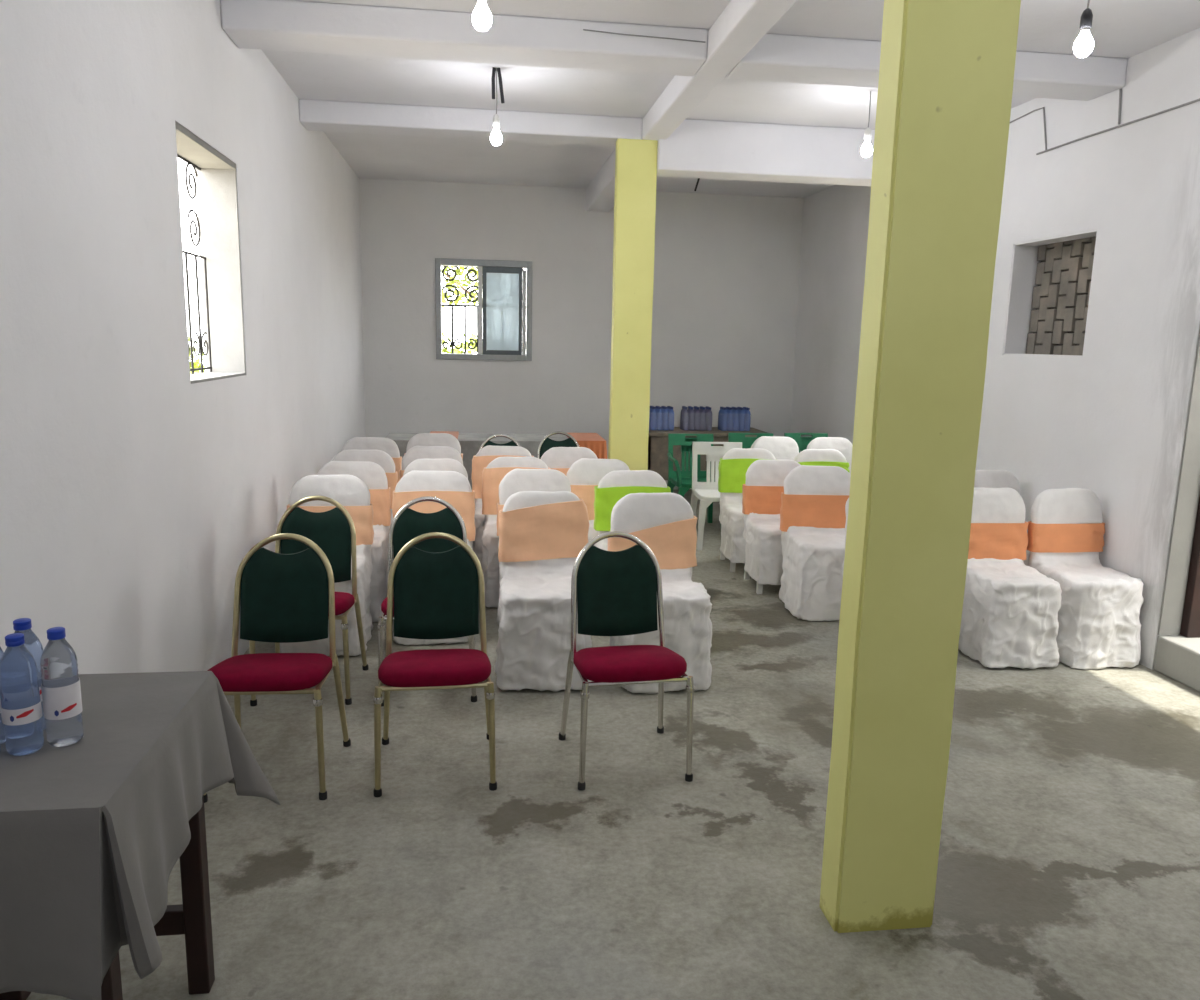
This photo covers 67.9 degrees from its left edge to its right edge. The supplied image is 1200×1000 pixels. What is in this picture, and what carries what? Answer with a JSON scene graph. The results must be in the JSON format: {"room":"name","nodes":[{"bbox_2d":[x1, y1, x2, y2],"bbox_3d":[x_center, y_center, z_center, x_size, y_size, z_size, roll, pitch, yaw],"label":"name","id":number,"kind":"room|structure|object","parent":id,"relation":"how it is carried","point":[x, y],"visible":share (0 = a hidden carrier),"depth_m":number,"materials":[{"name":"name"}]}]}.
{"room":"community hall","nodes":[
{"label":"community hall","id":0,"kind":"room"},
{"bbox_2d":[0,0,364,673],"bbox_3d":[-1.663,-0.486,2.712,0.200,3.130,13.100,0,10,-8],"label":"wall","id":1,"kind":"structure","parent":0,"point":[134,494],"depth_m":3.21,"materials":[{"name":"white paint"}]},
{"bbox_2d":[175,121,245,383],"bbox_3d":[-1.837,-1.067,4.028,0.188,1.034,0.909,0,10,-8],"label":"window","id":2,"kind":"structure","parent":1,"relation":"in","point":[216,189],"depth_m":4.43,"materials":[{"name":"white paint"}]},
{"bbox_2d":[177,154,211,373],"bbox_3d":[-1.910,-1.060,4.019,0.012,0.988,0.899,0,10,-8],"label":"grille","id":3,"kind":"object","parent":2,"relation":"attached to","point":[202,219],"depth_m":4.39,"materials":[{"name":"metal"}]},
{"bbox_2d":[359,178,803,488],"bbox_3d":[-0.135,-1.673,9.520,5.043,3.130,0.200,0,10,-8],"label":"wall","id":4,"kind":"structure","parent":0,"point":[727,267],"depth_m":9.36,"materials":[{"name":"grey paint"}]},
{"bbox_2d":[435,258,532,360],"bbox_3d":[-1.207,-1.973,9.296,0.989,1.015,0.195,0,10,-8],"label":"window","id":5,"kind":"structure","parent":4,"relation":"in","point":[505,298],"depth_m":9.26,"materials":[{"name":"grey metal"}]},
{"bbox_2d":[26,489,1199,999],"bbox_3d":[0.702,1.107,3.321,5.043,0.120,13.500,0,10,-8],"label":"floor","id":6,"kind":"structure","parent":0,"point":[1068,868],"depth_m":2.90,"materials":[{"name":"concrete"}]},
{"bbox_2d":[0,795,214,999],"bbox_3d":[-1.166,0.867,1.916,0.483,0.769,0.628,0,10,-8],"label":"wooden table","id":7,"kind":"object","parent":6,"relation":"on","point":[192,918],"visible":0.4,"depth_m":2.15,"materials":[{"name":"brown wood"}]},
{"bbox_2d":[0,671,280,999],"bbox_3d":[-1.108,0.681,1.925,0.634,0.423,0.841,0,10,-8],"label":"tablecloth","id":8,"kind":"object","parent":7,"relation":"on","point":[94,829],"visible":0.92,"depth_m":1.65,"materials":[{"name":"grey fabric"}]},
{"bbox_2d":[0,647,4,743],"bbox_3d":[-1.219,0.369,1.780,0.067,0.236,0.067,3,10,9],"label":"water bottle","id":9,"kind":"object","parent":8,"relation":"on","point":[2,737],"visible":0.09,"depth_m":1.78,"materials":[{"name":"blue plastic"}]},
{"bbox_2d":[0,633,43,755],"bbox_3d":[-1.134,0.378,1.743,0.066,0.236,0.067,2,10,6],"label":"water bottle","id":10,"kind":"object","parent":8,"relation":"on","point":[21,707],"visible":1,"depth_m":1.72,"materials":[{"name":"blue plastic"}]},
{"bbox_2d":[16,709,33,718],"bbox_3d":[-1.113,0.414,1.726,0.029,0.012,0.003,-8,14,-42],"label":"print","id":11,"kind":"object","parent":10,"relation":"on","point":[20,713],"depth_m":1.72},
{"bbox_2d":[13,618,45,729],"bbox_3d":[-1.178,0.360,1.835,0.067,0.236,0.067,-6,13,-36],"label":"water bottle","id":12,"kind":"object","parent":8,"relation":"on","point":[32,643],"visible":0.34,"depth_m":1.81,"materials":[{"name":"blue plastic"}]},
{"bbox_2d":[40,627,83,746],"bbox_3d":[-1.079,0.372,1.784,0.067,0.236,0.067,-3,11,-22],"label":"water bottle","id":13,"kind":"object","parent":8,"relation":"on","point":[60,685],"visible":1,"depth_m":1.76,"materials":[{"name":"clear plastic"}]},
{"bbox_2d":[61,703,76,712],"bbox_3d":[-1.054,0.413,1.772,0.003,0.012,0.029,9,13,37],"label":"print","id":14,"kind":"object","parent":13,"relation":"attached to","point":[65,707],"depth_m":1.77},
{"bbox_2d":[204,533,350,802],"bbox_3d":[-1.182,0.586,3.250,0.443,0.853,0.476,0,10,-5],"label":"banquet chair","id":15,"kind":"object","parent":6,"relation":"on","point":[279,598],"visible":0.93,"depth_m":3.36,"materials":[{"name":"fabric"}]},
{"bbox_2d":[249,496,368,705],"bbox_3d":[-1.320,0.439,4.055,0.443,0.853,0.476,0,10,-5],"label":"banquet chair","id":16,"kind":"object","parent":6,"relation":"on","point":[333,531],"visible":0.59,"depth_m":4.18,"materials":[{"name":"fabric"}]},
{"bbox_2d":[280,474,373,655],"bbox_3d":[-1.426,0.328,4.631,0.455,0.861,0.533,0,10,-8],"label":"covered chair","id":17,"kind":"object","parent":6,"relation":"on","point":[350,491],"visible":0.43,"depth_m":4.74,"materials":[{"name":"white fabric"}]},
{"bbox_2d":[317,461,390,621],"bbox_3d":[-1.456,0.232,5.158,0.456,0.862,0.537,0,10,-9],"label":"covered chair","id":18,"kind":"object","parent":6,"relation":"on","point":[373,475],"visible":0.27,"depth_m":5.28,"materials":[{"name":"white fabric"}]},
{"bbox_2d":[332,450,397,533],"bbox_3d":[-1.539,0.133,5.705,0.453,0.861,0.534,0,10,-7],"label":"covered chair","id":19,"kind":"object","parent":6,"relation":"on","point":[379,457],"visible":0.08,"depth_m":5.84,"materials":[{"name":"white fabric"}]},
{"bbox_2d":[342,437,401,482],"bbox_3d":[-1.669,-0.001,6.433,0.452,0.862,0.537,0,10,-8],"label":"covered chair","id":20,"kind":"object","parent":6,"relation":"on","point":[387,445],"visible":0.07,"depth_m":6.56,"materials":[{"name":"white fabric"}]},
{"bbox_2d":[378,496,476,705],"bbox_3d":[-0.791,0.443,4.096,0.443,0.853,0.476,0,10,-10],"label":"banquet chair","id":21,"kind":"object","parent":6,"relation":"on","point":[407,524],"visible":0.39,"depth_m":4.21,"materials":[{"name":"fabric"}]},
{"bbox_2d":[399,446,462,478],"bbox_3d":[-1.128,0.093,5.977,0.454,0.862,0.534,0,10,-8],"label":"covered chair","id":22,"kind":"object","parent":6,"relation":"on","point":[416,452],"visible":0.09,"depth_m":6.10,"materials":[{"name":"white fabric"}]},
{"bbox_2d":[404,433,462,459],"bbox_3d":[-1.272,-0.056,6.794,0.454,0.861,0.537,0,10,-8],"label":"covered chair","id":23,"kind":"object","parent":6,"relation":"on","point":[421,439],"visible":0.11,"depth_m":6.92,"materials":[{"name":"white fabric"}]},
{"bbox_2d":[392,470,475,645],"bbox_3d":[-0.911,0.298,4.857,0.472,0.862,0.550,0,10,-9],"label":"covered chair","id":24,"kind":"object","parent":6,"relation":"on","point":[453,487],"visible":0.19,"depth_m":4.97,"materials":[{"name":"white fabric"}]},
{"bbox_2d":[373,532,496,796],"bbox_3d":[-0.611,0.585,3.326,0.443,0.853,0.476,0,10,-9],"label":"banquet chair","id":25,"kind":"object","parent":6,"relation":"on","point":[436,596],"visible":1,"depth_m":3.42,"materials":[{"name":"fabric"}]},
{"bbox_2d":[403,458,467,478],"bbox_3d":[-0.993,0.209,5.349,0.433,0.861,0.533,0,10,-8],"label":"covered chair","id":26,"kind":"object","parent":6,"relation":"on","point":[426,464],"visible":0.04,"depth_m":5.48,"materials":[{"name":"white fabric"}]},
{"bbox_2d":[478,434,520,451],"bbox_3d":[-0.768,-0.065,6.939,0.443,0.853,0.476,0,10,-8],"label":"banquet chair","id":27,"kind":"object","parent":6,"relation":"on","point":[486,442],"visible":0.08,"depth_m":7.08,"materials":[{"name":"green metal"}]},
{"bbox_2d":[471,445,533,565],"bbox_3d":[-0.659,0.084,6.083,0.451,0.862,0.543,0,10,-6],"label":"covered chair","id":28,"kind":"object","parent":6,"relation":"on","point":[487,454],"visible":0.22,"depth_m":6.18,"materials":[{"name":"white fabric"}]},
{"bbox_2d":[481,456,549,607],"bbox_3d":[-0.511,0.187,5.527,0.454,0.861,0.540,0,10,-6],"label":"covered chair","id":29,"kind":"object","parent":6,"relation":"on","point":[493,474],"visible":0.37,"depth_m":5.62,"materials":[{"name":"white fabric"}]},
{"bbox_2d":[496,468,570,623],"bbox_3d":[-0.352,0.283,5.008,0.453,0.862,0.534,0,10,-8],"label":"covered chair","id":30,"kind":"object","parent":6,"relation":"on","point":[516,480],"visible":0.09,"depth_m":5.13,"materials":[{"name":"white fabric"}]},
{"bbox_2d":[495,491,591,691],"bbox_3d":[-0.270,0.418,4.266,0.474,0.861,0.550,0,10,-5],"label":"covered chair","id":31,"kind":"object","parent":6,"relation":"on","point":[542,534],"visible":0.83,"depth_m":4.22,"materials":[{"name":"white fabric"}]},
{"bbox_2d":[537,431,579,458],"bbox_3d":[-0.310,-0.109,7.239,0.443,0.853,0.476,-1,10,-11],"label":"banquet chair","id":32,"kind":"object","parent":6,"relation":"on","point":[546,443],"visible":0.18,"depth_m":7.36,"materials":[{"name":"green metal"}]},
{"bbox_2d":[541,447,597,474],"bbox_3d":[-0.192,0.092,6.094,0.455,0.861,0.538,0,10,-8],"label":"covered chair","id":33,"kind":"object","parent":6,"relation":"on","point":[561,459],"visible":0.09,"depth_m":6.21,"materials":[{"name":"white fabric"}]},
{"bbox_2d":[566,458,629,545],"bbox_3d":[0.018,0.200,5.516,0.452,0.862,0.536,0,10,-8],"label":"covered chair","id":34,"kind":"object","parent":6,"relation":"on","point":[584,474],"visible":0.09,"depth_m":5.62,"materials":[{"name":"white fabric"}]},
{"bbox_2d":[559,531,693,790],"bbox_3d":[0.096,0.585,3.411,0.443,0.853,0.476,-1,10,-12],"label":"banquet chair","id":35,"kind":"object","parent":6,"relation":"on","point":[614,593],"visible":1,"depth_m":3.50,"materials":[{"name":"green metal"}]},
{"bbox_2d":[594,470,670,550],"bbox_3d":[0.220,0.291,5.038,0.457,0.861,0.540,0,10,-10],"label":"covered chair","id":36,"kind":"object","parent":6,"relation":"on","point":[614,485],"visible":0.2,"depth_m":5.14,"materials":[{"name":"white fabric"}]},
{"bbox_2d":[608,138,657,469],"bbox_3d":[0.226,-1.058,6.543,0.286,2.985,0.123,0,10,-8],"label":"pillar","id":37,"kind":"structure","parent":6,"relation":"on","point":[635,159],"depth_m":6.42,"materials":[{"name":"yellow paint"}]},
{"bbox_2d":[608,492,711,693],"bbox_3d":[0.291,0.428,4.281,0.453,0.861,0.533,0,10,-10],"label":"covered chair","id":38,"kind":"object","parent":6,"relation":"on","point":[665,522],"visible":0.6,"depth_m":4.37,"materials":[{"name":"white fabric"}]},
{"bbox_2d":[667,434,720,528],"bbox_3d":[0.835,-0.154,7.771,0.486,0.800,0.470,0,10,-10],"label":"plastic chair","id":39,"kind":"object","parent":6,"relation":"on","point":[681,478],"visible":0.57,"depth_m":7.90,"materials":[{"name":"green plastic"}]},
{"bbox_2d":[648,427,766,479],"bbox_3d":[1.016,-0.356,9.130,1.280,0.725,0.630,0,10,-8],"label":"side table","id":40,"kind":"object","parent":6,"relation":"on","point":[658,439],"visible":0.2,"depth_m":8.79,"materials":[{"name":"brown wood"}]},
{"bbox_2d":[649,406,673,429],"bbox_3d":[0.586,-0.826,8.982,0.308,0.234,0.188,0,10,-10],"label":"pack","id":41,"kind":"object","parent":40,"relation":"on","point":[660,418],"visible":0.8,"depth_m":8.91,"materials":[{"name":"blue plastic"}]},
{"bbox_2d":[650,407,656,429],"bbox_3d":[0.536,-0.815,8.913,0.060,0.234,0.059,0,10,-8],"label":"bottle","id":42,"kind":"object","parent":41,"relation":"on","point":[653,413],"depth_m":8.89,"materials":[{"name":"blue plastic"}]},
{"bbox_2d":[656,407,662,429],"bbox_3d":[0.596,-0.816,8.923,0.060,0.234,0.059,0,10,-8],"label":"bottle","id":43,"kind":"object","parent":41,"relation":"on","point":[659,413],"depth_m":8.90,"materials":[{"name":"blue plastic"}]},
{"bbox_2d":[662,407,667,429],"bbox_3d":[0.655,-0.816,8.933,0.060,0.234,0.059,0,10,-8],"label":"bottle","id":44,"kind":"object","parent":41,"relation":"on","point":[664,412],"depth_m":8.91,"materials":[{"name":"blue plastic"}]},
{"bbox_2d":[668,407,673,429],"bbox_3d":[0.715,-0.817,8.943,0.060,0.234,0.059,0,10,-8],"label":"bottle","id":45,"kind":"object","parent":41,"relation":"on","point":[670,411],"depth_m":8.92,"materials":[{"name":"blue plastic"}]},
{"bbox_2d":[680,406,711,430],"bbox_3d":[0.976,-0.829,9.044,0.308,0.234,0.188,0,10,-6],"label":"pack","id":46,"kind":"object","parent":40,"relation":"on","point":[700,418],"visible":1,"depth_m":8.97,"materials":[{"name":"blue plastic"}]},
{"bbox_2d":[681,406,685,429],"bbox_3d":[0.855,-0.829,9.032,0.060,0.234,0.059,0,10,-8],"label":"bottle","id":47,"kind":"object","parent":46,"relation":"on","point":[683,407],"depth_m":9.02,"materials":[{"name":"grey plastic"}]},
{"bbox_2d":[682,407,688,429],"bbox_3d":[0.861,-0.819,8.973,0.060,0.234,0.059,0,10,-8],"label":"bottle","id":48,"kind":"object","parent":46,"relation":"on","point":[685,413],"depth_m":8.96,"materials":[{"name":"grey plastic"}]},
{"bbox_2d":[688,407,694,430],"bbox_3d":[0.921,-0.818,8.979,0.060,0.234,0.059,0,10,-8],"label":"bottle","id":49,"kind":"object","parent":46,"relation":"on","point":[691,413],"depth_m":8.96,"materials":[{"name":"grey plastic"}]},
{"bbox_2d":[694,407,699,430],"bbox_3d":[0.982,-0.818,8.985,0.060,0.234,0.059,0,10,-8],"label":"bottle","id":50,"kind":"object","parent":46,"relation":"on","point":[696,412],"depth_m":8.96,"materials":[{"name":"grey plastic"}]},
{"bbox_2d":[700,407,705,430],"bbox_3d":[1.042,-0.818,8.990,0.060,0.234,0.059,0,10,-8],"label":"bottle","id":51,"kind":"object","parent":46,"relation":"on","point":[702,412],"depth_m":8.97,"materials":[{"name":"grey plastic"}]},
{"bbox_2d":[706,407,711,430],"bbox_3d":[1.102,-0.818,8.996,0.060,0.234,0.059,0,10,-8],"label":"bottle","id":52,"kind":"object","parent":46,"relation":"on","point":[708,412],"depth_m":8.98,"materials":[{"name":"grey plastic"}]},
{"bbox_2d":[718,407,750,430],"bbox_3d":[1.369,-0.828,9.086,0.308,0.234,0.188,0,10,-9],"label":"pack","id":53,"kind":"object","parent":40,"relation":"on","point":[729,418],"visible":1,"depth_m":9.01,"materials":[{"name":"blue plastic"}]},
{"bbox_2d":[718,407,721,429],"bbox_3d":[1.240,-0.838,9.127,0.060,0.234,0.059,0,10,-8],"label":"bottle","id":54,"kind":"object","parent":53,"relation":"on","point":[720,410],"depth_m":9.11,"materials":[{"name":"blue plastic"}]},
{"bbox_2d":[719,407,723,429],"bbox_3d":[1.249,-0.827,9.068,0.060,0.234,0.059,0,10,-8],"label":"bottle","id":55,"kind":"object","parent":53,"relation":"on","point":[721,410],"depth_m":9.06,"materials":[{"name":"blue plastic"}]},
{"bbox_2d":[721,407,727,430],"bbox_3d":[1.258,-0.817,9.009,0.060,0.234,0.059,0,10,-8],"label":"bottle","id":56,"kind":"object","parent":53,"relation":"on","point":[724,414],"depth_m":8.99,"materials":[{"name":"blue plastic"}]},
{"bbox_2d":[727,408,732,430],"bbox_3d":[1.318,-0.817,9.018,0.060,0.234,0.059,0,10,-8],"label":"bottle","id":57,"kind":"object","parent":53,"relation":"on","point":[729,412],"depth_m":9.00,"materials":[{"name":"blue plastic"}]},
{"bbox_2d":[733,408,738,430],"bbox_3d":[1.377,-0.817,9.028,0.060,0.234,0.059,0,10,-8],"label":"bottle","id":58,"kind":"object","parent":53,"relation":"on","point":[735,410],"depth_m":9.01,"materials":[{"name":"blue plastic"}]},
{"bbox_2d":[739,408,744,430],"bbox_3d":[1.437,-0.818,9.037,0.060,0.234,0.059,0,10,-8],"label":"bottle","id":59,"kind":"object","parent":53,"relation":"on","point":[741,410],"depth_m":9.02,"materials":[{"name":"blue plastic"}]},
{"bbox_2d":[744,408,750,430],"bbox_3d":[1.497,-0.818,9.046,0.060,0.234,0.059,0,10,-8],"label":"bottle","id":60,"kind":"object","parent":53,"relation":"on","point":[747,415],"depth_m":9.03,"materials":[{"name":"blue plastic"}]},
{"bbox_2d":[690,442,741,549],"bbox_3d":[0.969,-0.041,7.153,0.436,0.800,0.470,0,10,-5],"label":"plastic chair","id":61,"kind":"object","parent":6,"relation":"on","point":[707,492],"visible":0.53,"depth_m":7.29,"materials":[{"name":"white plastic"}]},
{"bbox_2d":[718,448,776,571],"bbox_3d":[1.112,0.068,6.460,0.449,0.836,0.537,1,10,-4],"label":"covered chair","id":62,"kind":"object","parent":6,"relation":"on","point":[733,467],"visible":0.39,"depth_m":6.56,"materials":[{"name":"white fabric"}]},
{"bbox_2d":[728,433,772,448],"bbox_3d":[1.378,-0.173,7.943,0.486,0.800,0.470,0,10,-5],"label":"plastic chair","id":63,"kind":"object","parent":6,"relation":"on","point":[747,442],"visible":0.05,"depth_m":8.08,"materials":[{"name":"green plastic"}]},
{"bbox_2d":[742,459,799,593],"bbox_3d":[1.203,0.172,5.915,0.456,0.827,0.535,1,10,-4],"label":"covered chair","id":64,"kind":"object","parent":6,"relation":"on","point":[762,489],"visible":0.59,"depth_m":6.03,"materials":[{"name":"white fabric"}]},
{"bbox_2d":[751,436,798,459],"bbox_3d":[1.512,-0.095,7.440,0.446,0.828,0.522,0,10,-8],"label":"covered chair","id":65,"kind":"object","parent":6,"relation":"on","point":[782,448],"visible":0.06,"depth_m":7.58,"materials":[{"name":"white fabric"}]},
{"bbox_2d":[784,433,827,452],"bbox_3d":[1.917,-0.182,8.055,0.486,0.800,0.470,0,10,-8],"label":"plastic chair","id":66,"kind":"object","parent":6,"relation":"on","point":[802,442],"visible":0.08,"depth_m":8.19,"materials":[{"name":"green plastic"}]},
{"bbox_2d":[779,465,850,620],"bbox_3d":[1.369,0.249,5.408,0.469,0.862,0.534,1,10,-3],"label":"covered chair","id":67,"kind":"object","parent":6,"relation":"on","point":[813,498],"visible":0.73,"depth_m":5.51,"materials":[{"name":"white fabric"}]},
{"bbox_2d":[794,449,849,471],"bbox_3d":[1.690,0.061,6.598,0.454,0.827,0.538,0,10,-8],"label":"covered chair","id":68,"kind":"object","parent":6,"relation":"on","point":[815,457],"visible":0.08,"depth_m":6.72,"materials":[{"name":"white fabric"}]},
{"bbox_2d":[807,437,852,474],"bbox_3d":[1.996,-0.090,7.477,0.455,0.827,0.525,0,10,-8],"label":"covered chair","id":69,"kind":"object","parent":6,"relation":"on","point":[841,444],"visible":0.09,"depth_m":7.61,"materials":[{"name":"white fabric"}]},
{"bbox_2d":[842,498,848,576],"bbox_3d":[1.537,0.386,4.661,0.446,0.862,0.522,1,10,-2],"label":"covered chair","id":70,"kind":"object","parent":6,"relation":"on","point":[847,501],"visible":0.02,"depth_m":4.82,"materials":[{"name":"white fabric"}]},
{"bbox_2d":[819,0,1020,932],"bbox_3d":[0.817,-0.282,2.284,0.292,2.985,0.130,0,10,-8],"label":"pillar","id":71,"kind":"structure","parent":6,"relation":"on","point":[947,67],"depth_m":2.25,"materials":[{"name":"yellow paint"}]},
{"bbox_2d":[974,470,1029,565],"bbox_3d":[2.440,0.278,5.378,0.432,0.861,0.525,0,10,-8],"label":"covered chair","id":72,"kind":"object","parent":6,"relation":"on","point":[983,478],"visible":0.08,"depth_m":5.51,"materials":[{"name":"white fabric"}]},
{"bbox_2d":[958,487,1061,668],"bbox_3d":[2.131,0.396,4.683,0.438,0.861,0.538,0,10,-6],"label":"covered chair","id":73,"kind":"object","parent":6,"relation":"on","point":[1010,610],"visible":0.83,"depth_m":4.56,"materials":[{"name":"white fabric"}]},
{"bbox_2d":[1026,488,1143,669],"bbox_3d":[2.577,0.399,4.718,0.467,0.862,0.528,0,10,-9],"label":"covered chair","id":74,"kind":"object","parent":6,"relation":"on","point":[1099,612],"visible":0.87,"depth_m":4.59,"materials":[{"name":"white fabric"}]},
{"bbox_3d":[-0.952,-0.189,7.932,1.820,0.735,0.550,0,10,-8],"label":"table","id":75,"kind":"object","parent":6,"relation":"on","visible":0},
{"bbox_2d":[385,433,567,488],"bbox_3d":[-0.950,-0.284,7.914,1.889,0.550,0.630,0,10,-8],"label":"tablecloth","id":76,"kind":"object","parent":75,"relation":"on","point":[470,444],"visible":0.08,"depth_m":7.63,"materials":[{"name":"grey fabric"}]},
{"bbox_2d":[430,431,458,439],"bbox_3d":[-1.371,-0.420,7.816,0.302,0.300,0.704,0,10,-8],"label":"cloth","id":77,"kind":"object","parent":76,"relation":"on","point":[455,434],"visible":0.02,"depth_m":7.99,"materials":[{"name":"orange fabric"}]},
{"bbox_2d":[567,433,606,458],"bbox_3d":[-0.140,-0.458,7.972,0.346,0.220,0.707,0,10,-8],"label":"cloth","id":78,"kind":"object","parent":76,"relation":"on","point":[594,442],"visible":0.43,"depth_m":7.66,"materials":[{"name":"orange fabric"}]},
{"bbox_2d":[262,0,1199,197],"bbox_3d":[0.773,-2.130,2.741,5.043,0.200,13.500,0,10,-8],"label":"ceiling","id":79,"kind":"structure","parent":0,"point":[1126,29],"depth_m":5.45,"materials":[{"name":"white paint"}]},
{"bbox_2d":[472,0,491,30],"bbox_3d":[-0.409,-1.877,3.089,0.070,0.468,0.070,0,10,-8],"label":"bulb","id":80,"kind":"object","parent":79,"relation":"hanging from","point":[481,16],"visible":1,"depth_m":3.10,"materials":[{"name":"white glass"}]},
{"bbox_2d":[490,67,504,145],"bbox_3d":[-0.599,-2.276,5.165,0.072,0.424,0.072,9,13,37],"label":"bulb","id":81,"kind":"object","parent":79,"relation":"hanging from","point":[496,137],"visible":1,"depth_m":5.16,"materials":[{"name":"white glass"}]},
{"bbox_2d":[299,99,874,185],"bbox_3d":[0.264,-2.509,6.340,4.593,0.345,0.310,0,10,-8],"label":"beam","id":82,"kind":"structure","parent":79,"relation":"attached to","point":[704,149],"depth_m":6.24,"materials":[{"name":"white paint"}]},
{"bbox_2d":[220,0,1127,100],"bbox_3d":[0.502,-2.289,4.572,4.593,0.145,0.300,0,10,-8],"label":"beam","id":83,"kind":"structure","parent":79,"relation":"attached to","point":[278,25],"depth_m":4.40,"materials":[{"name":"white paint"}]},
{"bbox_2d":[583,29,705,42],"bbox_3d":[0.220,-2.278,4.378,0.610,0.026,0.007,0,10,-8],"label":"cable","id":84,"kind":"object","parent":83,"relation":"attached to","point":[583,29],"visible":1,"depth_m":4.38,"materials":[{"name":"plastic"}]},
{"bbox_2d":[586,0,796,211],"bbox_3d":[0.833,-1.921,2.787,0.240,0.225,13.100,0,10,-8],"label":"beam lengthwise","id":85,"kind":"structure","parent":79,"relation":"attached to","point":[741,25],"depth_m":4.72,"materials":[{"name":"white paint"}]},
{"bbox_2d":[861,91,871,156],"bbox_3d":[1.644,-2.301,5.462,0.070,0.383,0.070,0,10,-8],"label":"bulb","id":86,"kind":"object","parent":79,"relation":"hanging from","point":[866,150],"visible":1,"depth_m":5.46,"materials":[{"name":"white glass"}]},
{"bbox_2d":[1073,0,1093,56],"bbox_3d":[1.857,-1.907,3.388,0.070,0.418,0.070,0,10,-8],"label":"bulb","id":87,"kind":"object","parent":79,"relation":"hanging from","point":[1084,44],"visible":1,"depth_m":3.39,"materials":[{"name":"white glass"}]},
{"bbox_2d":[790,28,1199,669],"bbox_3d":[3.112,-0.497,3.352,0.250,3.130,13.100,0,10,-8],"label":"wall","id":88,"kind":"structure","parent":0,"point":[1110,422],"depth_m":4.94,"materials":[{"name":"white paint"}]},
{"bbox_2d":[1010,107,1046,149],"bbox_3d":[2.639,-2.340,5.868,0.010,0.269,1.015,0,10,-8],"label":"cable","id":89,"kind":"object","parent":88,"relation":"attached to","point":[1043,108],"visible":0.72,"depth_m":5.42,"materials":[{"name":"grey plastic"}]},
{"bbox_2d":[1003,229,1097,357],"bbox_3d":[2.829,-1.231,5.430,0.236,0.712,0.805,0,10,-8],"label":"window","id":90,"kind":"structure","parent":88,"relation":"in","point":[1061,297],"depth_m":5.61,"materials":[{"name":"white paint"}]},
{"bbox_2d":[1036,98,1199,154],"bbox_3d":[2.872,-1.890,4.133,0.012,0.027,2.780,0,10,-8],"label":"cable","id":91,"kind":"object","parent":88,"relation":"attached to","point":[1196,100],"visible":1,"depth_m":4.75,"materials":[{"name":"grey plastic"}]},
{"bbox_2d":[1118,89,1121,124],"bbox_3d":[2.785,-2.108,4.779,0.012,0.184,0.032,0,10,-8],"label":"cable","id":92,"kind":"object","parent":88,"relation":"attached to","point":[1120,90],"visible":1,"depth_m":4.77,"materials":[{"name":"grey plastic"}]},
{"bbox_2d":[1154,635,1199,691],"bbox_3d":[3.030,0.882,3.992,0.249,0.187,1.180,0,10,-8],"label":"door sill","id":93,"kind":"structure","parent":88,"relation":"attached to","point":[1177,657],"depth_m":4.41,"materials":[{"name":"white concrete"}]},
{"bbox_2d":[1158,329,1199,637],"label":"door","id":94,"kind":"structure","parent":88,"relation":"in","point":[1180,608],"depth_m":4.44,"materials":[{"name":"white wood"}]},
{"label":"outside","id":95,"kind":"structure","parent":0,"visible":0},
{"bbox_3d":[-0.696,1.002,5.215,60.000,0.360,70.000,0,10,-8],"label":"ground","id":96,"kind":"structure","parent":95,"visible":0},
{"bbox_2d":[188,336,205,373],"bbox_3d":[-5.715,-1.278,11.129,1.896,1.849,1.915,0,10,-8],"label":"leafy shrub","id":97,"kind":"object","parent":96,"relation":"on","point":[197,364],"visible":0.02,"depth_m":11.19,"materials":[{"name":"yellow plant"}]},
{"bbox_2d":[441,266,482,308],"bbox_3d":[-2.280,-2.897,14.135,2.588,4.117,2.400,0,10,-8],"label":"leafy shrub","id":98,"kind":"object","parent":96,"relation":"on","point":[458,282],"visible":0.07,"depth_m":13.64,"materials":[{"name":"yellow plant"}]},
{"bbox_2d":[442,332,482,353],"bbox_3d":[-2.092,-1.522,12.778,1.695,1.900,1.706,8,12,35],"label":"leafy shrub","id":99,"kind":"object","parent":96,"relation":"on","point":[473,336],"visible":0.02,"depth_m":12.82,"materials":[{"name":"yellow plant"}]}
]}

